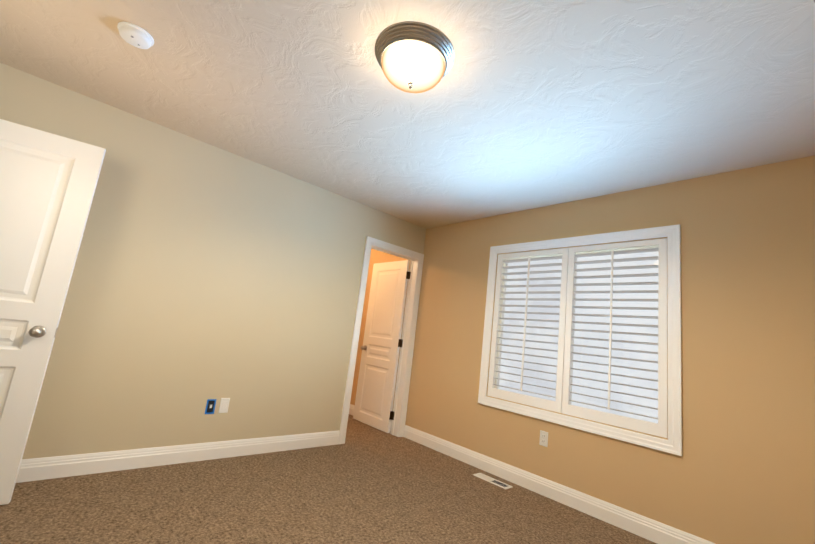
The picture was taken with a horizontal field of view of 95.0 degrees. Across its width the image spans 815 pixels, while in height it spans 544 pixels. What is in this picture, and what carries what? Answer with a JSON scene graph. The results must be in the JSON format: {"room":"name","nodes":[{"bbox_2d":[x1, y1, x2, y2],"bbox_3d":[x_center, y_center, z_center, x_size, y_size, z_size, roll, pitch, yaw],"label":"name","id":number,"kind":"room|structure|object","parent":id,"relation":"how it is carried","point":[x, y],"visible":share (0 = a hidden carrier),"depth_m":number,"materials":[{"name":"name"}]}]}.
{"room":"empty bedroom","nodes":[
{"label":"empty bedroom","id":0,"kind":"room"},
{"bbox_2d":[0,63,425,458],"bbox_3d":[-1.430,0.262,3.151,4.040,2.440,0.120,15,-13,-41],"label":"wall","id":1,"kind":"structure","parent":0,"point":[203,272],"depth_m":2.86,"materials":[{"name":"paint"}]},
{"bbox_2d":[16,430,339,482],"bbox_3d":[-1.792,1.318,2.664,3.055,0.126,0.015,15,-13,-41],"label":"baseboard","id":2,"kind":"structure","parent":1,"relation":"attached to","point":[36,469],"depth_m":2.67,"materials":[{"name":"white paint"}]},
{"bbox_2d":[205,399,216,413],"bbox_3d":[-1.539,1.052,2.917,0.066,0.110,0.004,15,-13,-41],"label":"outlet box","id":3,"kind":"object","parent":1,"relation":"attached to","point":[210,406],"visible":1,"depth_m":2.92,"materials":[{"name":"blue plastic"}]},
{"bbox_2d":[218,398,229,412],"bbox_3d":[-1.464,1.067,2.982,0.070,0.115,0.008,15,-13,-41],"label":"outlet","id":4,"kind":"object","parent":1,"relation":"attached to","point":[224,405],"visible":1,"depth_m":2.98,"materials":[{"name":"white plastic"}]},
{"bbox_2d":[339,236,423,443],"bbox_3d":[-0.288,0.738,4.155,0.860,2.110,0.162,15,-13,-41],"label":"door frame","id":5,"kind":"structure","parent":1,"relation":"attached to","point":[370,242],"depth_m":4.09,"materials":[{"name":"white paint"}]},
{"bbox_2d":[0,414,656,543],"bbox_3d":[-1.170,1.317,1.683,5.450,0.060,5.940,15,-13,-41],"label":"floor","id":6,"kind":"structure","parent":0,"point":[365,484],"depth_m":2.36,"materials":[{"name":"carpet"}]},
{"bbox_2d":[473,473,511,488],"bbox_3d":[0.715,1.757,3.146,0.105,0.007,0.330,15,-13,-41],"label":"air vent register","id":7,"kind":"object","parent":6,"relation":"on","point":[493,481],"visible":1,"depth_m":3.13,"materials":[{"name":"white metal"}]},
{"bbox_2d":[0,0,814,228],"bbox_3d":[-0.881,-1.130,2.104,5.450,0.060,5.940,15,-13,-41],"label":"ceiling","id":8,"kind":"structure","parent":0,"point":[522,105],"depth_m":2.03,"materials":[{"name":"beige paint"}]},
{"bbox_2d":[117,21,153,48],"bbox_3d":[-1.365,-1.176,1.872,0.152,0.040,0.152,15,-13,-41],"label":"smoke detector","id":9,"kind":"object","parent":8,"relation":"attached to","point":[132,34],"visible":1,"depth_m":1.84,"materials":[{"name":"white plastic"}]},
{"bbox_2d":[375,21,454,92],"bbox_3d":[0.023,-0.955,1.778,0.384,0.183,0.384,15,-13,-41],"label":"flush-mount light fixture","id":10,"kind":"object","parent":8,"relation":"attached to","point":[414,57],"visible":1,"depth_m":1.68,"materials":[{"name":"silver metal"}]},
{"bbox_2d":[350,156,814,543],"bbox_3d":[0.916,0.619,3.619,0.150,2.440,5.940,15,-13,-41],"label":"wall","id":11,"kind":"structure","parent":0,"point":[741,470],"depth_m":2.42,"materials":[{"name":"beige paint"}]},
{"bbox_2d":[349,404,391,430],"bbox_3d":[-0.649,1.834,4.885,0.015,0.126,1.550,15,-13,-41],"label":"baseboard","id":12,"kind":"structure","parent":11,"relation":"attached to","point":[351,410],"depth_m":4.96,"materials":[{"name":"white paint"}]},
{"bbox_2d":[353,260,410,432],"bbox_3d":[-0.318,0.859,4.655,0.184,2.018,0.740,15,-13,-41],"label":"closet door","id":13,"kind":"structure","parent":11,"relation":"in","point":[380,349],"depth_m":4.62,"materials":[{"name":"white paint"}]},
{"bbox_2d":[539,430,547,446],"bbox_3d":[1.113,1.362,3.050,0.008,0.115,0.070,15,-13,-41],"label":"outlet","id":14,"kind":"object","parent":11,"relation":"attached to","point":[543,438],"visible":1,"depth_m":3.05,"materials":[{"name":"white plastic"}]},
{"bbox_2d":[403,425,714,543],"bbox_3d":[1.292,1.695,2.741,0.015,0.126,4.000,15,-13,-41],"label":"baseboard","id":15,"kind":"structure","parent":11,"relation":"attached to","point":[652,530],"depth_m":2.83,"materials":[{"name":"white paint"}]},
{"bbox_2d":[478,224,681,455],"bbox_3d":[1.303,0.459,3.102,0.021,1.540,1.600,15,-13,-41],"label":"window","id":16,"kind":"structure","parent":11,"relation":"in","point":[672,444],"depth_m":2.72,"materials":[{"name":"white paint"}]},
{"bbox_2d":[487,238,667,437],"bbox_3d":[1.351,0.471,3.144,0.141,1.380,1.440,15,-13,-41],"label":"window shutters","id":17,"kind":"object","parent":16,"relation":"attached to","point":[567,300],"visible":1,"depth_m":3.04,"materials":[{"name":"white paint"}]},
{"bbox_3d":[-2.095,-0.182,1.024,0.120,2.440,5.820,15,-13,-41],"label":"wall","id":18,"kind":"structure","parent":0,"visible":0},
{"bbox_2d":[0,119,105,504],"bbox_3d":[-2.320,0.151,1.908,0.832,2.018,0.254,15,-13,-41],"label":"entry door","id":19,"kind":"structure","parent":18,"relation":"in","point":[48,183],"depth_m":2.08,"materials":[{"name":"white paint"}]},
{"label":"outside","id":20,"kind":"structure","parent":0,"visible":0},
{"bbox_2d":[499,251,658,422],"bbox_3d":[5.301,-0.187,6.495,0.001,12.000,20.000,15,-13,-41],"label":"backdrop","id":21,"kind":"structure","parent":20,"point":[639,373],"depth_m":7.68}
]}

